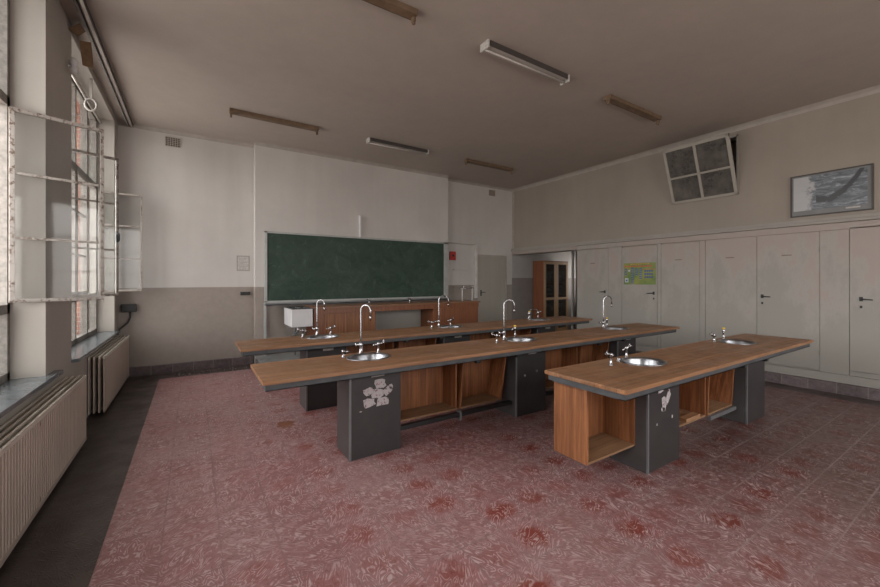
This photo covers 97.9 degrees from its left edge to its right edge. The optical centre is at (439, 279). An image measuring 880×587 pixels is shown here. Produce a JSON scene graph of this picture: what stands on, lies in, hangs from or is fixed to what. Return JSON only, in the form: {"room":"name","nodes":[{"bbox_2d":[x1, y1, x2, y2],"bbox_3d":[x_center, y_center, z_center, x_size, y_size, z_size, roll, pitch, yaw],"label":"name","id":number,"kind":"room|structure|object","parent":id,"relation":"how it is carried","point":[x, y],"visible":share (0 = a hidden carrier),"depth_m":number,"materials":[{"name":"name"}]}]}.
{"room":"science classroom","nodes":[
{"label":"science classroom","id":0,"kind":"room"},
{"bbox_2d":[0,0,117,425],"bbox_3d":[-2.325,-0.490,1.416,0.305,4.180,11.300,0,0,-33],"label":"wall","id":1,"kind":"structure","parent":0,"point":[43,45],"depth_m":3.20,"materials":[{"name":"paint"}]},
{"bbox_2d":[0,375,86,567],"bbox_3d":[-2.812,1.262,2.608,0.152,0.675,2.730,0,0,-33],"label":"panel radiator","id":2,"kind":"object","parent":1,"relation":"attached to","point":[38,444],"visible":1,"depth_m":2.60,"materials":[{"name":"metal"}]},
{"bbox_2d":[0,0,132,417],"bbox_3d":[-2.615,-0.855,1.913,0.956,3.450,10.050,0,0,-33],"label":"window","id":3,"kind":"structure","parent":1,"relation":"in","point":[13,392],"depth_m":3.04,"materials":[{"name":"paint"}]},
{"bbox_2d":[79,40,93,68],"bbox_3d":[-3.695,-2.360,4.007,0.100,0.240,0.080,0,0,-33],"label":"strip","id":4,"kind":"object","parent":3,"relation":"hanging from","point":[86,47],"visible":1,"depth_m":4.00,"materials":[{"name":"brown wood"}]},
{"bbox_2d":[68,58,77,73],"bbox_3d":[-3.622,-2.115,3.780,0.078,0.150,0.062,0,0,-33],"label":"insulator","id":5,"kind":"object","parent":1,"relation":"attached to","point":[74,63],"visible":1,"depth_m":3.77,"materials":[{"name":"white ceramic"}]},
{"bbox_2d":[84,78,97,111],"bbox_3d":[-4.304,-2.276,4.721,0.134,0.407,0.024,0,0,-33],"label":"ring","id":6,"kind":"object","parent":1,"relation":"hanging from","point":[91,80],"visible":1,"depth_m":4.72,"materials":[{"name":"white metal"}]},
{"bbox_2d":[71,73,141,362],"bbox_3d":[-4.539,-0.805,4.897,0.954,3.350,2.630,0,0,-33],"label":"window","id":7,"kind":"structure","parent":1,"relation":"in","point":[86,339],"depth_m":5.20,"materials":[{"name":"paint"}]},
{"bbox_2d":[88,335,128,414],"bbox_3d":[-4.594,1.250,5.373,0.152,0.700,2.130,0,0,-33],"label":"panel radiator","id":8,"kind":"object","parent":1,"relation":"attached to","point":[108,367],"visible":1,"depth_m":4.72,"materials":[{"name":"metal"}]},
{"bbox_2d":[118,125,511,367],"bbox_3d":[-1.698,-0.490,8.542,9.600,4.180,0.400,0,0,-33],"label":"wall","id":9,"kind":"structure","parent":0,"point":[206,204],"depth_m":7.16,"materials":[{"name":"paint"}]},
{"bbox_2d":[117,304,136,334],"bbox_3d":[-5.124,0.639,6.269,0.242,0.488,0.103,0,0,-33],"label":"junction box","id":10,"kind":"object","parent":9,"relation":"attached to","point":[129,308],"visible":0.96,"depth_m":6.26,"materials":[{"name":"plastic"}]},
{"bbox_2d":[165,136,180,147],"bbox_3d":[-4.632,-2.391,6.641,0.220,0.162,0.016,0,0,-33],"label":"air vent","id":11,"kind":"object","parent":9,"relation":"in","point":[169,141],"visible":1,"depth_m":6.63,"materials":[{"name":"metal"}]},
{"bbox_2d":[128,356,252,377],"bbox_3d":[-4.407,1.522,6.755,2.010,0.155,0.070,0,0,-33],"label":"baseboard","id":12,"kind":"structure","parent":9,"relation":"attached to","point":[245,360],"depth_m":6.71,"materials":[{"name":"tile"}]},
{"bbox_2d":[237,255,249,270],"bbox_3d":[-3.717,-0.315,7.235,0.220,0.290,0.010,0,0,-33],"label":"notice","id":13,"kind":"object","parent":9,"relation":"attached to","point":[243,262],"visible":1,"depth_m":7.23,"materials":[{"name":"paper"}]},
{"bbox_2d":[240,292,249,294],"bbox_3d":[-3.680,0.255,7.243,0.170,0.064,0.036,0,0,-33],"label":"wall socket","id":14,"kind":"object","parent":9,"relation":"attached to","point":[241,293],"visible":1,"depth_m":7.23,"materials":[{"name":"plastic"}]},
{"bbox_2d":[117,121,511,191],"bbox_3d":[-1.518,-2.553,8.507,8.735,0.055,0.255,0,0,-33],"label":"trim","id":15,"kind":"structure","parent":9,"relation":"attached to","point":[120,123],"depth_m":7.52,"materials":[{"name":"paint"}]},
{"bbox_2d":[264,216,449,355],"bbox_3d":[-1.543,0.024,8.320,4.180,2.808,0.140,0,0,-33],"label":"chalkboard","id":16,"kind":"object","parent":9,"relation":"attached to","point":[300,268],"visible":0.94,"depth_m":8.10,"materials":[{"name":"metal"}]},
{"bbox_2d":[449,251,455,259],"bbox_3d":[0.322,-0.620,9.810,0.170,0.220,0.058,0,0,-33],"label":"alarm box","id":17,"kind":"object","parent":9,"relation":"attached to","point":[452,255],"visible":1,"depth_m":9.78,"materials":[{"name":"red paint"}]},
{"bbox_2d":[474,245,477,297],"bbox_3d":[0.954,-0.225,10.206,0.070,1.410,0.074,0,0,-33],"label":"conduit","id":18,"kind":"object","parent":9,"relation":"attached to","point":[475,246],"visible":1,"depth_m":10.17,"materials":[{"name":"white paint"}]},
{"bbox_2d":[477,254,506,321],"bbox_3d":[1.450,0.458,10.524,1.050,2.285,0.079,0,0,-33],"label":"door","id":19,"kind":"structure","parent":9,"relation":"in","point":[492,269],"depth_m":10.54,"materials":[{"name":"paint"}]},
{"bbox_2d":[489,190,494,195],"bbox_3d":[1.432,-2.396,10.550,0.220,0.162,0.016,0,0,-33],"label":"air vent","id":20,"kind":"object","parent":9,"relation":"in","point":[491,192],"visible":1,"depth_m":10.55,"materials":[{"name":"metal"}]},
{"bbox_2d":[0,365,879,586],"bbox_3d":[2.526,1.660,4.572,12.400,0.120,11.750,0,0,-33],"label":"floor","id":21,"kind":"structure","parent":0,"point":[185,480],"depth_m":2.72,"materials":[{"name":"red tile"}]},
{"bbox_2d":[254,352,299,363],"bbox_3d":[-0.772,1.514,7.890,5.330,0.172,1.700,0,0,-33],"label":"podium","id":22,"kind":"object","parent":21,"relation":"on","point":[286,356],"visible":0.18,"depth_m":7.06,"materials":[{"name":"tile"}]},
{"bbox_2d":[305,297,479,334],"bbox_3d":[-0.844,0.904,8.260,3.870,1.048,0.640,0,0,-33],"label":"desk","id":23,"kind":"object","parent":22,"relation":"on","point":[389,315],"visible":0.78,"depth_m":8.22,"materials":[{"name":"brown wood"}]},
{"bbox_2d":[284,306,312,354],"bbox_3d":[-2.683,0.966,7.181,0.370,0.923,0.868,0,0,-33],"label":"sink","id":24,"kind":"object","parent":23,"relation":"attached to","point":[294,316],"visible":0.97,"depth_m":6.86,"materials":[{"name":"white ceramic"}]},
{"bbox_2d":[460,286,474,300],"bbox_3d":[0.656,0.317,9.227,0.440,0.355,0.051,0,0,-33],"label":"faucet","id":25,"kind":"object","parent":23,"relation":"on","point":[463,286],"visible":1,"depth_m":9.22,"materials":[{"name":"silver metal"}]},
{"bbox_2d":[235,295,591,411],"bbox_3d":[0.200,0.918,5.947,5.940,1.364,0.701,0,0,-33],"label":"laboratory bench","id":26,"kind":"object","parent":21,"relation":"on","point":[319,396],"visible":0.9,"depth_m":5.17,"materials":[{"name":"brown wood"}]},
{"bbox_2d":[297,327,306,337],"bbox_3d":[-1.765,0.669,4.906,0.130,0.131,0.052,0,0,-33],"label":"tap","id":27,"kind":"object","parent":26,"relation":"on","point":[298,329],"depth_m":4.90,"materials":[{"name":"silver metal"}]},
{"bbox_2d":[312,299,324,334],"bbox_3d":[-1.619,0.495,5.110,0.141,0.479,0.137,0,0,-33],"label":"faucet","id":28,"kind":"object","parent":26,"relation":"on","point":[317,328],"depth_m":5.10,"materials":[{"name":"silver metal"}]},
{"bbox_2d":[305,334,339,338],"bbox_3d":[-1.515,0.796,4.954,0.428,0.139,0.364,0,0,-33],"label":"basin","id":29,"kind":"object","parent":26,"relation":"in","point":[323,336],"depth_m":5.06,"materials":[{"name":"silver metal"}]},
{"bbox_2d":[235,316,591,351],"bbox_3d":[0.201,0.750,5.947,5.940,0.030,0.700,0,0,-33],"label":"countertop","id":30,"kind":"structure","parent":26,"relation":"on","point":[346,337],"depth_m":5.26,"materials":[{"name":"brown wood"}]},
{"bbox_2d":[434,295,448,326],"bbox_3d":[0.026,0.485,6.019,0.207,0.499,0.125,0,0,-33],"label":"faucet","id":31,"kind":"object","parent":26,"relation":"on","point":[435,321],"depth_m":6.00,"materials":[{"name":"silver metal"}]},
{"bbox_2d":[439,325,462,327],"bbox_3d":[0.164,0.796,6.036,0.428,0.139,0.364,0,0,-33],"label":"basin","id":32,"kind":"object","parent":26,"relation":"in","point":[440,326],"depth_m":6.16,"materials":[{"name":"silver metal"}]},
{"bbox_2d":[529,318,549,320],"bbox_3d":[1.834,0.796,7.113,0.428,0.139,0.364,0,0,-33],"label":"basin","id":33,"kind":"object","parent":26,"relation":"in","point":[531,319],"depth_m":7.22,"materials":[{"name":"silver metal"}]},
{"bbox_2d":[250,295,679,461],"bbox_3d":[1.046,0.918,4.672,5.980,1.364,0.711,0,0,-33],"label":"laboratory bench","id":34,"kind":"object","parent":21,"relation":"on","point":[379,390],"visible":0.98,"depth_m":4.05,"materials":[{"name":"brown wood"}]},
{"bbox_2d":[341,350,348,357],"bbox_3d":[-0.903,0.699,3.653,0.077,0.072,0.037,0,0,-33],"label":"tap","id":35,"kind":"object","parent":34,"relation":"on","point":[343,351],"depth_m":3.63,"materials":[{"name":"silver metal"}]},
{"bbox_2d":[355,304,371,353],"bbox_3d":[-0.767,0.488,3.824,0.118,0.494,0.172,0,0,-33],"label":"faucet","id":36,"kind":"object","parent":34,"relation":"on","point":[360,344],"depth_m":3.82,"materials":[{"name":"silver metal"}]},
{"bbox_2d":[346,352,389,360],"bbox_3d":[-0.684,0.796,3.664,0.428,0.139,0.364,0,0,-33],"label":"basin","id":37,"kind":"object","parent":34,"relation":"in","point":[361,356],"depth_m":3.78,"materials":[{"name":"silver metal"}]},
{"bbox_2d":[373,339,384,352],"bbox_3d":[-0.613,0.669,3.871,0.130,0.131,0.056,0,0,-33],"label":"tap","id":38,"kind":"object","parent":34,"relation":"on","point":[378,343],"depth_m":3.87,"materials":[{"name":"silver metal"}]},
{"bbox_2d":[250,323,679,385],"bbox_3d":[1.049,0.750,4.667,5.980,0.030,0.700,0,0,-33],"label":"countertop","id":39,"kind":"structure","parent":34,"relation":"on","point":[279,372],"depth_m":3.78,"materials":[{"name":"brown wood"}]},
{"bbox_2d":[491,332,500,342],"bbox_3d":[0.651,0.669,4.477,0.127,0.131,0.065,0,0,-33],"label":"tap","id":40,"kind":"object","parent":34,"relation":"on","point":[492,334],"depth_m":4.46,"materials":[{"name":"silver metal"}]},
{"bbox_2d":[498,299,514,339],"bbox_3d":[0.823,0.485,4.730,0.189,0.499,0.116,0,0,-33],"label":"faucet","id":41,"kind":"object","parent":34,"relation":"on","point":[508,338],"depth_m":4.71,"materials":[{"name":"silver metal"}]},
{"bbox_2d":[505,337,536,341],"bbox_3d":[0.995,0.796,4.746,0.428,0.139,0.364,0,0,-33],"label":"basin","id":42,"kind":"object","parent":34,"relation":"in","point":[510,339],"depth_m":4.86,"materials":[{"name":"silver metal"}]},
{"bbox_2d":[599,295,612,327],"bbox_3d":[2.535,0.485,5.859,0.219,0.500,0.096,0,0,-33],"label":"faucet","id":43,"kind":"object","parent":34,"relation":"on","point":[603,322],"depth_m":5.83,"materials":[{"name":"silver metal"}]},
{"bbox_2d":[603,326,628,329],"bbox_3d":[2.666,0.796,5.822,0.428,0.139,0.364,0,0,-33],"label":"basin","id":44,"kind":"object","parent":34,"relation":"in","point":[607,327],"depth_m":5.93,"materials":[{"name":"silver metal"}]},
{"bbox_2d":[533,261,567,331],"bbox_3d":[3.318,0.520,11.474,1.070,2.160,0.425,0,0,-33],"label":"display cabinet","id":45,"kind":"object","parent":21,"relation":"on","point":[550,278],"visible":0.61,"depth_m":11.26,"materials":[{"name":"brown wood"}]},
{"bbox_2d":[571,251,573,329],"bbox_3d":[3.357,0.326,9.688,0.060,2.549,0.032,0,0,-33],"label":"upright","id":46,"kind":"object","parent":21,"relation":"on","point":[572,252],"visible":0.74,"depth_m":9.68,"materials":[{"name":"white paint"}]},
{"bbox_2d":[545,327,813,473],"bbox_3d":[2.720,1.095,3.912,3.990,1.009,0.700,0,0,-33],"label":"laboratory bench","id":47,"kind":"object","parent":21,"relation":"on","point":[631,409],"visible":1,"depth_m":3.33,"materials":[{"name":"brown wood"}]},
{"bbox_2d":[604,350,614,365],"bbox_3d":[1.469,0.669,3.303,0.130,0.131,0.052,0,0,-33],"label":"tap","id":48,"kind":"object","parent":47,"relation":"on","point":[611,355],"depth_m":3.29,"materials":[{"name":"silver metal"}]},
{"bbox_2d":[623,343,632,356],"bbox_3d":[1.776,0.669,3.643,0.130,0.131,0.052,0,0,-33],"label":"tap","id":49,"kind":"object","parent":47,"relation":"on","point":[628,346],"depth_m":3.64,"materials":[{"name":"silver metal"}]},
{"bbox_2d":[620,357,666,365],"bbox_3d":[1.832,0.796,3.453,0.428,0.139,0.364,0,0,-33],"label":"basin","id":50,"kind":"object","parent":47,"relation":"in","point":[634,361],"depth_m":3.57,"materials":[{"name":"silver metal"}]},
{"bbox_2d":[545,333,813,394],"bbox_3d":[2.720,0.750,3.912,3.990,0.030,0.700,0,0,-33],"label":"countertop","id":51,"kind":"structure","parent":47,"relation":"on","point":[684,361],"depth_m":3.33,"materials":[{"name":"brown wood"}]},
{"bbox_2d":[709,332,716,341],"bbox_3d":[3.250,0.674,4.545,0.130,0.121,0.052,0,0,-33],"label":"tap","id":52,"kind":"object","parent":47,"relation":"on","point":[713,335],"depth_m":4.54,"materials":[{"name":"silver metal"}]},
{"bbox_2d":[717,339,756,344],"bbox_3d":[3.519,0.796,4.540,0.428,0.139,0.364,0,0,-33],"label":"basin","id":53,"kind":"object","parent":47,"relation":"in","point":[727,341],"depth_m":4.62,"materials":[{"name":"silver metal"}]},
{"bbox_2d":[60,0,879,188],"bbox_3d":[1.349,-2.680,3.814,9.600,0.200,11.750,0,0,-33],"label":"ceiling","id":54,"kind":"structure","parent":0,"point":[356,71],"depth_m":4.76,"materials":[{"name":"paint"}]},
{"bbox_2d":[229,108,318,134],"bbox_3d":[-2.619,-2.518,6.131,1.320,0.125,0.105,0,0,-33],"label":"fitting","id":55,"kind":"object","parent":54,"relation":"attached to","point":[232,111],"visible":1,"depth_m":6.07,"materials":[{"name":"metal"}]},
{"bbox_2d":[363,0,417,24],"bbox_3d":[-0.810,-2.518,3.324,1.360,0.125,0.105,0,0,-33],"label":"fitting","id":56,"kind":"object","parent":54,"relation":"attached to","point":[399,8],"visible":1,"depth_m":3.58,"materials":[{"name":"brown wood"}]},
{"bbox_2d":[366,137,428,155],"bbox_3d":[-0.785,-2.534,7.310,1.264,0.091,0.136,0,0,-33],"label":"fitting","id":57,"kind":"object","parent":54,"relation":"attached to","point":[369,140],"visible":1,"depth_m":7.24,"materials":[{"name":"white metal"}]},
{"bbox_2d":[464,159,512,173],"bbox_3d":[1.105,-2.518,8.531,1.340,0.125,0.105,0,0,-33],"label":"fitting","id":58,"kind":"object","parent":54,"relation":"attached to","point":[466,161],"visible":1,"depth_m":8.46,"materials":[{"name":"brown wood"}]},
{"bbox_2d":[480,39,569,85],"bbox_3d":[1.037,-2.534,4.511,1.334,0.091,0.136,0,0,-33],"label":"fitting","id":59,"kind":"object","parent":54,"relation":"attached to","point":[491,47],"visible":1,"depth_m":4.43,"materials":[{"name":"white enamelled metal"},{"name":"dark metal"},{"name":"glass"}]},
{"bbox_2d":[604,94,660,124],"bbox_3d":[2.897,-2.518,5.713,1.340,0.125,0.105,0,0,-33],"label":"fitting","id":60,"kind":"object","parent":54,"relation":"attached to","point":[609,99],"visible":1,"depth_m":5.64,"materials":[{"name":"brown wood"}]},
{"bbox_2d":[512,251,575,329],"bbox_3d":[4.212,0.250,10.507,3.136,2.700,3.500,0,0,-33],"label":"wall","id":61,"kind":"structure","parent":0,"point":[522,265],"depth_m":11.30,"materials":[{"name":"paint"}]},
{"bbox_2d":[514,92,879,388],"bbox_3d":[5.271,-0.490,6.312,0.300,4.180,11.300,0,0,-33],"label":"wall","id":62,"kind":"structure","parent":0,"point":[631,198],"depth_m":6.72,"materials":[{"name":"paint"}]},
{"bbox_2d":[512,192,513,247],"bbox_3d":[2.104,-1.705,10.959,0.050,1.610,0.055,0,0,-33],"label":"trim","id":63,"kind":"structure","parent":62,"relation":"attached to","point":[512,192],"depth_m":10.94,"materials":[{"name":"paint"}]},
{"bbox_2d":[576,249,607,328],"bbox_3d":[3.457,0.320,8.761,0.096,2.015,0.838,0,0,-33],"label":"door","id":64,"kind":"structure","parent":62,"relation":"in","point":[591,265],"depth_m":8.74,"materials":[{"name":"paint"}]},
{"bbox_2d":[622,245,656,346],"bbox_3d":[4.059,0.320,7.828,0.096,2.015,0.738,0,0,-33],"label":"door","id":65,"kind":"structure","parent":62,"relation":"in","point":[639,302],"depth_m":7.80,"materials":[{"name":"paint"}]},
{"bbox_2d":[624,262,655,284],"bbox_3d":[4.068,-0.129,7.821,0.008,0.441,0.660,0,0,-33],"label":"poster","id":66,"kind":"object","parent":65,"relation":"attached to","point":[634,273],"visible":1,"depth_m":7.80,"materials":[{"name":"paper"}]},
{"bbox_2d":[661,242,699,347],"bbox_3d":[4.501,0.320,7.185,0.050,2.015,0.678,0,0,-33],"label":"door","id":67,"kind":"structure","parent":62,"relation":"in","point":[680,262],"depth_m":7.16,"materials":[{"name":"paint"}]},
{"bbox_2d":[511,212,879,251],"bbox_3d":[5.115,-0.856,6.208,0.075,0.088,11.295,0,0,-33],"label":"trim","id":68,"kind":"structure","parent":62,"relation":"attached to","point":[868,216],"depth_m":6.50,"materials":[{"name":"paint"}]},
{"bbox_2d":[512,219,879,388],"bbox_3d":[5.129,0.319,6.218,0.040,2.258,11.292,0,0,-33],"label":"trim","id":69,"kind":"structure","parent":62,"relation":"attached to","point":[835,243],"depth_m":5.55,"materials":[{"name":"white wood"}]},
{"bbox_2d":[512,85,879,191],"bbox_3d":[5.114,-2.542,6.210,0.075,0.075,11.300,0,0,-33],"label":"trim","id":70,"kind":"structure","parent":62,"relation":"attached to","point":[876,89],"depth_m":6.50,"materials":[{"name":"paint"}]},
{"bbox_2d":[662,133,738,204],"bbox_3d":[4.645,-1.942,6.812,0.600,1.017,1.040,0,0,-33],"label":"window","id":71,"kind":"structure","parent":62,"relation":"in","point":[714,158],"depth_m":6.69,"materials":[{"name":"paint"}]},
{"bbox_2d":[705,236,756,340],"bbox_3d":[4.934,0.310,6.512,0.050,2.035,0.738,0,0,-33],"label":"door","id":72,"kind":"structure","parent":62,"relation":"in","point":[731,263],"depth_m":6.48,"materials":[{"name":"paint"}]},
{"bbox_2d":[636,351,879,400],"bbox_3d":[5.688,1.526,5.260,0.060,0.148,9.080,0,0,-33],"label":"baseboard","id":73,"kind":"structure","parent":62,"relation":"attached to","point":[814,384],"depth_m":5.49,"materials":[{"name":"tile"}]},
{"bbox_2d":[757,231,819,370],"bbox_3d":[5.317,0.310,5.876,0.096,2.035,0.738,0,0,-33],"label":"door","id":74,"kind":"structure","parent":62,"relation":"in","point":[788,265],"depth_m":5.83,"materials":[{"name":"paint"}]},
{"bbox_2d":[790,163,873,217],"bbox_3d":[5.597,-1.260,5.504,0.028,0.620,0.850,0,0,-33],"label":"framed picture","id":75,"kind":"object","parent":62,"relation":"attached to","point":[849,189],"visible":1,"depth_m":5.47,"materials":[{"name":"paper"}]},
{"bbox_2d":[850,226,879,379],"bbox_3d":[5.907,0.300,4.959,0.096,2.056,0.838,0,0,-33],"label":"door","id":76,"kind":"structure","parent":62,"relation":"in","point":[864,242],"depth_m":5.20,"materials":[{"name":"paint"}]},
{"bbox_2d":[683,140,735,186],"bbox_3d":[5.280,-1.960,7.221,0.700,1.640,1.640,0,0,-33],"label":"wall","id":77,"kind":"structure","parent":0,"point":[733,143],"depth_m":7.26,"materials":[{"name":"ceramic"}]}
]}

